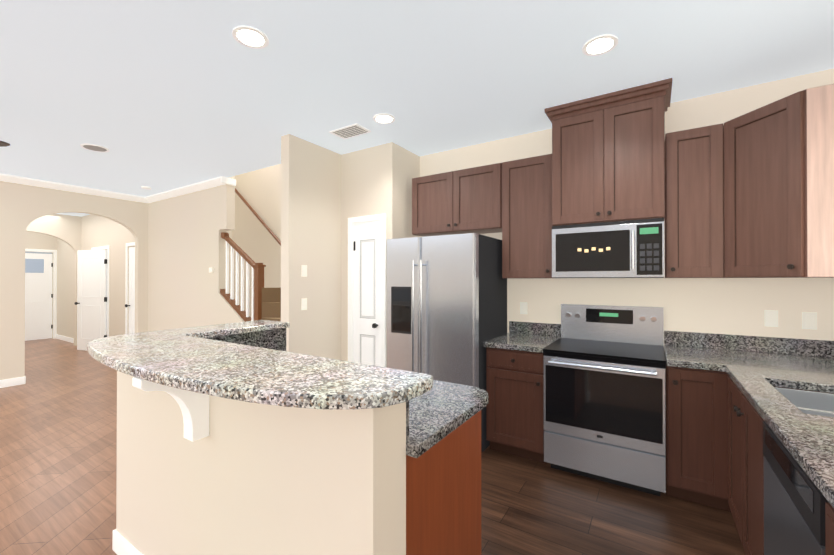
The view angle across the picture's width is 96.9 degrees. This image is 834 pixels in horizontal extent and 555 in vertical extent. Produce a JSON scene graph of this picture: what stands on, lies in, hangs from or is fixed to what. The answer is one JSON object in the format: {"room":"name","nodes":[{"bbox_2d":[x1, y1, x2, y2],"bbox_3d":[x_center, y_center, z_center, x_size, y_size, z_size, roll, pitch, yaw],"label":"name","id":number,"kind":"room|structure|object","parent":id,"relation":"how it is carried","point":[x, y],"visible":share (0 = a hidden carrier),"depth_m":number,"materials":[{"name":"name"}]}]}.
{"room":"kitchen","nodes":[
{"label":"kitchen","id":0,"kind":"room"},
{"bbox_2d":[25,214,80,345],"bbox_3d":[-7.901,0.054,7.464,0.150,2.826,1.650,0,0,33],"label":"wall","id":1,"kind":"structure","parent":0,"point":[66,237],"depth_m":8.51,"materials":[{"name":"paint"}]},
{"bbox_2d":[0,181,147,379],"bbox_3d":[-6.727,0.032,3.111,0.120,2.826,7.940,0,0,33],"label":"wall","id":2,"kind":"structure","parent":0,"point":[22,207],"depth_m":5.07,"materials":[{"name":"paint"}]},
{"bbox_2d":[0,376,25,387],"bbox_3d":[-7.097,1.389,2.405,0.016,0.105,6.363,0,0,33],"label":"baseboard","id":3,"kind":"structure","parent":2,"relation":"attached to","point":[12,382],"depth_m":4.97,"materials":[{"name":"white wood"}]},
{"bbox_2d":[0,173,144,202],"bbox_3d":[-6.673,-1.338,3.012,0.085,0.084,7.820,0,0,33],"label":"crown molding","id":4,"kind":"structure","parent":2,"relation":"attached to","point":[3,177],"depth_m":5.42,"materials":[{"name":"white wood"}]},
{"bbox_2d":[81,176,244,335],"bbox_3d":[-5.472,-0.836,6.965,8.145,4.600,0.140,0,0,33],"label":"wall","id":5,"kind":"structure","parent":0,"point":[186,246],"depth_m":5.75,"materials":[{"name":"paint"}]},
{"bbox_2d":[25,253,52,340],"bbox_3d":[-9.149,0.437,8.639,0.195,2.048,0.908,0,0,33],"label":"door leaf","id":6,"kind":"structure","parent":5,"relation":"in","point":[38,296],"depth_m":8.80,"materials":[{"name":"painted wood"},{"name":"glass"},{"name":"metal"}]},
{"bbox_2d":[25,249,56,338],"bbox_3d":[-9.103,0.392,8.605,0.014,2.160,1.040,0,0,33],"label":"door frame","id":7,"kind":"structure","parent":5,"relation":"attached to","point":[55,285],"depth_m":9.01,"materials":[{"name":"white wood"}]},
{"bbox_2d":[56,334,73,342],"bbox_3d":[-6.764,1.416,7.714,4.910,0.105,0.013,0,0,33],"label":"baseboard","id":8,"kind":"structure","parent":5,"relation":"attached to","point":[64,338],"depth_m":8.66,"materials":[{"name":"white wood"}]},
{"bbox_2d":[74,250,106,350],"bbox_3d":[-6.526,0.445,7.375,0.745,2.018,0.321,0,0,33],"label":"door leaf","id":9,"kind":"structure","parent":5,"relation":"in","point":[91,303],"depth_m":7.38,"materials":[{"name":"painted wood"},{"name":"metal"}]},
{"bbox_2d":[91,245,108,336],"bbox_3d":[-6.457,0.412,7.521,0.920,2.110,0.013,0,0,33],"label":"door frame","id":10,"kind":"structure","parent":5,"relation":"attached to","point":[102,247],"depth_m":7.29,"materials":[{"name":"white wood"}]},
{"bbox_2d":[125,247,134,333],"bbox_3d":[-5.170,0.442,6.742,0.348,2.018,0.186,0,0,33],"label":"door leaf","id":11,"kind":"structure","parent":5,"relation":"in","point":[131,305],"depth_m":6.74,"materials":[{"name":"white wood"}]},
{"bbox_2d":[125,242,134,333],"bbox_3d":[-5.193,0.408,6.713,0.480,2.110,0.013,0,0,33],"label":"door frame","id":12,"kind":"structure","parent":5,"relation":"attached to","point":[133,243],"depth_m":6.82,"materials":[{"name":"white wood"}]},
{"bbox_2d":[144,176,229,202],"bbox_3d":[-3.573,-1.325,5.626,2.310,0.084,0.095,0,0,33],"label":"crown molding","id":13,"kind":"structure","parent":5,"relation":"attached to","point":[204,185],"depth_m":5.48,"materials":[{"name":"white wood"}]},
{"bbox_2d":[220,232,265,321],"bbox_3d":[-2.357,0.120,4.957,0.893,1.530,0.116,0,0,33],"label":"rail","id":14,"kind":"object","parent":5,"relation":"on","point":[257,286],"visible":0.88,"depth_m":4.92,"materials":[{"name":"brown wood"}]},
{"bbox_2d":[227,230,231,292],"bbox_3d":[-3.694,-0.838,6.428,0.120,4.600,0.910,0,0,33],"label":"wall","id":15,"kind":"structure","parent":0,"point":[230,233],"depth_m":6.75,"materials":[{"name":"paint"}]},
{"bbox_2d":[232,164,280,316],"bbox_3d":[-2.283,-0.840,6.137,4.370,4.600,0.120,0,0,33],"label":"wall","id":16,"kind":"structure","parent":0,"point":[253,239],"depth_m":6.33,"materials":[{"name":"paint"}]},
{"bbox_2d":[235,188,280,245],"bbox_3d":[-2.451,-0.811,6.126,2.231,1.820,0.083,0,0,33],"label":"stair handrail","id":17,"kind":"object","parent":16,"relation":"attached to","point":[275,237],"visible":0.42,"depth_m":6.23,"materials":[{"name":"brown wood"}]},
{"bbox_2d":[116,371,405,554],"bbox_3d":[-0.815,0.895,1.557,1.750,1.085,0.160,0,0,33],"label":"wall","id":18,"kind":"structure","parent":0,"point":[245,478],"depth_m":1.27,"materials":[{"name":"paint"}]},
{"bbox_2d":[112,529,142,554],"bbox_3d":[-0.861,1.385,1.483,1.776,0.105,0.015,0,0,33],"label":"baseboard","id":19,"kind":"structure","parent":18,"relation":"attached to","point":[121,545],"depth_m":1.87,"materials":[{"name":"white"}]},
{"bbox_2d":[132,377,208,441],"bbox_3d":[-0.918,0.490,1.389,0.070,0.275,0.235,0,0,33],"label":"corbel bracket","id":20,"kind":"object","parent":18,"relation":"attached to","point":[194,407],"visible":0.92,"depth_m":1.42,"materials":[{"name":"white wood"}]},
{"bbox_2d":[87,320,432,409],"bbox_3d":[-0.685,0.333,1.810,1.949,0.038,1.198,0,0,33],"label":"peninsula bar","id":21,"kind":"object","parent":18,"relation":"on","point":[192,359],"visible":1,"depth_m":1.25,"materials":[{"name":"stone"}]},
{"bbox_2d":[281,134,340,359],"bbox_3d":[-0.815,-0.849,4.266,0.120,4.600,1.690,0,0,33],"label":"wall","id":22,"kind":"structure","parent":0,"point":[310,205],"depth_m":3.75,"materials":[{"name":"paint"}]},
{"bbox_2d":[301,265,306,276],"bbox_3d":[-1.119,-0.072,3.667,0.009,0.116,0.070,0,0,33],"label":"light switch","id":23,"kind":"object","parent":22,"relation":"attached to","point":[303,274],"depth_m":3.66,"materials":[{"name":"white plastic"}]},
{"bbox_2d":[301,298,306,309],"bbox_3d":[-1.119,0.258,3.666,0.009,0.116,0.070,0,0,33],"label":"light switch","id":24,"kind":"object","parent":22,"relation":"attached to","point":[303,300],"depth_m":3.66,"materials":[{"name":"white plastic"}]},
{"bbox_2d":[341,142,398,360],"bbox_3d":[-0.514,0.037,3.968,0.704,2.826,0.120,0,0,33],"label":"wall","id":25,"kind":"structure","parent":0,"point":[370,181],"depth_m":3.92,"materials":[{"name":"paint"}]},
{"bbox_2d":[353,221,380,366],"bbox_3d":[-0.534,0.421,3.905,0.392,2.032,0.105,0,0,33],"label":"door leaf","id":26,"kind":"structure","parent":25,"relation":"in","point":[367,291],"depth_m":3.92,"materials":[{"name":"white wood"}]},
{"bbox_2d":[348,213,385,366],"bbox_3d":[-0.503,0.396,3.950,0.516,2.108,0.136,0,0,33],"label":"door frame","id":27,"kind":"structure","parent":25,"relation":"attached to","point":[352,221],"depth_m":3.95,"materials":[{"name":"white wood"}]},
{"bbox_2d":[0,338,744,554],"bbox_3d":[-5.305,1.469,2.882,14.574,0.050,9.100,0,0,33],"label":"floor","id":28,"kind":"structure","parent":0,"point":[58,444],"depth_m":2.43,"materials":[{"name":"brown wood"}]},
{"bbox_2d":[262,287,280,320],"bbox_3d":[-1.499,0.787,4.396,1.169,1.330,1.914,0,0,33],"label":"stairs","id":29,"kind":"structure","parent":28,"relation":"on","point":[271,304],"depth_m":4.72,"materials":[{"name":"carpet"}]},
{"bbox_2d":[406,410,480,554],"bbox_3d":[-0.128,0.999,1.602,0.601,0.880,0.649,0,0,33],"label":"base cabinet","id":30,"kind":"object","parent":28,"relation":"on","point":[443,496],"visible":0.12,"depth_m":1.40,"materials":[{"name":"brown wood"}]},
{"bbox_2d":[205,328,487,457],"bbox_3d":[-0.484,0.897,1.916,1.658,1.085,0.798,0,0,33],"label":"countertop","id":31,"kind":"structure","parent":30,"relation":"on","point":[438,412],"depth_m":1.50,"materials":[{"name":"stone"}]},
{"bbox_2d":[386,233,506,452],"bbox_3d":[0.272,0.542,3.477,0.899,1.810,0.837,0,0,33],"label":"fridge","id":32,"kind":"object","parent":28,"relation":"on","point":[446,306],"visible":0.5,"depth_m":3.14,"materials":[{"name":"silver metal"}]},
{"bbox_2d":[486,347,547,463],"bbox_3d":[0.936,1.006,3.192,0.472,0.880,0.648,0,0,33],"label":"base cabinet","id":33,"kind":"object","parent":28,"relation":"on","point":[514,378],"depth_m":2.92,"materials":[{"name":"brown wood"}]},
{"bbox_2d":[483,321,560,352],"bbox_3d":[0.926,0.491,3.188,0.483,0.150,0.670,0,0,33],"label":"countertop","id":34,"kind":"structure","parent":33,"relation":"on","point":[523,336],"depth_m":3.27,"materials":[{"name":"stone"}]},
{"bbox_2d":[543,304,665,495],"bbox_3d":[1.423,0.836,2.802,0.760,1.215,0.732,0,0,33],"label":"range","id":35,"kind":"object","parent":28,"relation":"on","point":[604,396],"visible":1,"depth_m":2.58,"materials":[{"name":"silver metal"}]},
{"bbox_2d":[665,364,730,511],"bbox_3d":[1.917,1.003,2.566,0.315,0.880,0.644,0,0,33],"label":"base cabinet","id":36,"kind":"object","parent":28,"relation":"on","point":[696,435],"depth_m":2.31,"materials":[{"name":"brown wood"}]},
{"bbox_2d":[664,331,718,370],"bbox_3d":[1.893,0.488,2.566,0.279,0.150,0.675,0,0,33],"label":"countertop","id":37,"kind":"structure","parent":36,"relation":"on","point":[693,350],"depth_m":2.67,"materials":[{"name":"stone"}]},
{"bbox_2d":[728,412,763,554],"bbox_3d":[1.894,1.119,1.634,0.689,0.640,0.851,0,0,33],"label":"base cabinet","id":38,"kind":"object","parent":28,"relation":"on","point":[745,468],"depth_m":1.75,"materials":[{"name":"brown wood"}]},
{"bbox_2d":[763,421,828,554],"bbox_3d":[1.485,0.997,1.030,0.665,0.876,0.600,0,0,33],"label":"dishwasher","id":39,"kind":"object","parent":28,"relation":"on","point":[795,499],"visible":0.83,"depth_m":1.19,"materials":[{"name":"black metal"}]},
{"bbox_2d":[825,502,833,554],"bbox_3d":[1.190,0.993,0.537,0.692,0.880,0.536,0,0,33],"label":"base cabinet","id":40,"kind":"object","parent":28,"relation":"on","point":[829,510],"depth_m":0.91,"materials":[{"name":"brown wood"}]},
{"bbox_2d":[711,333,833,507],"bbox_3d":[1.656,0.481,1.282,0.706,0.150,3.095,0,0,33],"label":"countertop","id":41,"kind":"structure","parent":40,"relation":"on","point":[757,369],"depth_m":1.86,"materials":[{"name":"stone"}]},
{"bbox_2d":[775,387,833,416],"bbox_3d":[1.825,0.657,1.556,0.420,0.195,0.600,0,0,33],"label":"sink","id":42,"kind":"object","parent":41,"relation":"in","point":[814,403],"depth_m":1.82,"materials":[{"name":"silver metal"}]},
{"bbox_2d":[399,146,419,237],"bbox_3d":[-0.128,0.037,4.030,0.120,2.826,0.400,0,0,33],"label":"wall","id":43,"kind":"structure","parent":0,"point":[409,165],"depth_m":3.95,"materials":[{"name":"paint"}]},
{"bbox_2d":[0,0,833,216],"bbox_3d":[-5.305,-2.319,2.901,14.574,1.874,9.100,0,0,33],"label":"ceiling","id":44,"kind":"structure","parent":0,"point":[158,96],"depth_m":2.45,"materials":[{"name":"paint"}]},
{"bbox_2d":[0,141,9,146],"bbox_3d":[-4.048,-1.179,2.724,1.364,0.405,1.214,0,0,33],"label":"ceiling fan","id":45,"kind":"object","parent":44,"relation":"hanging from","point":[4,144],"visible":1,"depth_m":2.87,"materials":[{"name":"brown"}]},
{"bbox_2d":[232,26,268,48],"bbox_3d":[-0.954,-1.381,2.121,0.190,0.009,0.190,0,0,33],"label":"recessed light","id":46,"kind":"object","parent":44,"relation":"in","point":[250,37],"visible":1,"depth_m":2.11,"materials":[{"name":"white plastic"}]},
{"bbox_2d":[329,123,370,138],"bbox_3d":[-0.628,-1.374,3.467,0.340,0.009,0.200,0,0,33],"label":"ceiling vent","id":47,"kind":"object","parent":44,"relation":"in","point":[350,131],"visible":0.98,"depth_m":3.45,"materials":[{"name":"white metal"}]},
{"bbox_2d":[373,113,394,123],"bbox_3d":[-0.284,-1.375,3.187,0.190,0.009,0.190,0,0,33],"label":"recessed light","id":48,"kind":"object","parent":44,"relation":"in","point":[383,118],"visible":1,"depth_m":3.17,"materials":[{"name":"white plastic"}]},
{"bbox_2d":[582,34,617,55],"bbox_3d":[1.086,-1.380,2.193,0.190,0.009,0.190,0,0,33],"label":"recessed light","id":49,"kind":"object","parent":44,"relation":"in","point":[599,45],"visible":1,"depth_m":2.18,"materials":[{"name":"white plastic"}]},
{"bbox_2d":[420,68,833,340],"bbox_3d":[1.495,0.033,3.301,3.400,2.826,0.120,0,0,33],"label":"wall","id":50,"kind":"structure","parent":0,"point":[734,306],"depth_m":2.83,"materials":[{"name":"paint"}]},
{"bbox_2d":[412,170,459,236],"bbox_3d":[0.261,-0.746,3.824,0.548,0.591,0.325,0,0,33],"label":"upper cabinet","id":51,"kind":"object","parent":50,"relation":"attached to","point":[436,197],"depth_m":3.69,"materials":[{"name":"brown wood"}]},
{"bbox_2d":[460,163,499,233],"bbox_3d":[0.610,-0.747,3.601,0.548,0.591,0.325,0,0,33],"label":"upper cabinet","id":52,"kind":"object","parent":50,"relation":"attached to","point":[479,186],"depth_m":3.44,"materials":[{"name":"brown wood"}]},
{"bbox_2d":[492,154,552,277],"bbox_3d":[1.001,-0.521,3.350,0.520,1.046,0.325,0,0,33],"label":"upper cabinet","id":53,"kind":"object","parent":50,"relation":"attached to","point":[526,232],"depth_m":3.20,"materials":[{"name":"brown wood"}]},
{"bbox_2d":[520,302,527,313],"bbox_3d":[1.019,0.288,3.527,0.072,0.116,0.008,0,0,33],"label":"outlet","id":54,"kind":"object","parent":50,"relation":"attached to","point":[523,305],"depth_m":3.52,"materials":[{"name":"white plastic"}]},
{"bbox_2d":[548,86,667,225],"bbox_3d":[1.528,-0.875,2.973,0.768,0.892,0.395,0,0,33],"label":"upper cabinet","id":55,"kind":"object","parent":50,"relation":"attached to","point":[608,161],"depth_m":2.78,"materials":[{"name":"brown wood"}]},
{"bbox_2d":[552,218,663,277],"bbox_3d":[1.510,-0.213,2.943,0.756,0.421,0.460,0,0,33],"label":"microwave","id":56,"kind":"object","parent":55,"relation":"attached to","point":[627,249],"visible":1,"depth_m":2.76,"materials":[{"name":"silver metal"}]},
{"bbox_2d":[664,126,707,277],"bbox_3d":[2.022,-0.524,2.666,0.382,1.046,0.377,0,0,33],"label":"upper cabinet","id":57,"kind":"object","parent":50,"relation":"attached to","point":[686,224],"depth_m":2.59,"materials":[{"name":"brown wood"}]},
{"bbox_2d":[708,88,811,277],"bbox_3d":[2.169,-0.525,2.416,0.386,1.046,0.641,0,0,33],"label":"upper cabinet","id":58,"kind":"object","parent":50,"relation":"attached to","point":[749,194],"depth_m":2.25,"materials":[{"name":"brown wood"}]},
{"bbox_2d":[764,310,777,326],"bbox_3d":[2.485,0.283,2.590,0.072,0.116,0.008,0,0,33],"label":"outlet","id":59,"kind":"object","parent":50,"relation":"attached to","point":[770,316],"depth_m":2.59,"materials":[{"name":"white plastic"}]},
{"bbox_2d":[802,312,816,329],"bbox_3d":[2.645,0.287,2.488,0.072,0.116,0.008,0,0,33],"label":"outlet","id":60,"kind":"object","parent":50,"relation":"attached to","point":[809,320],"depth_m":2.49,"materials":[{"name":"white plastic"}]},
{"bbox_2d":[812,84,833,277],"bbox_3d":[2.444,-0.526,2.240,0.405,1.046,0.641,0,0,33],"label":"upper cabinet","id":61,"kind":"object","parent":50,"relation":"attached to","point":[822,96],"depth_m":2.01,"materials":[{"name":"brown wood"}]}
]}

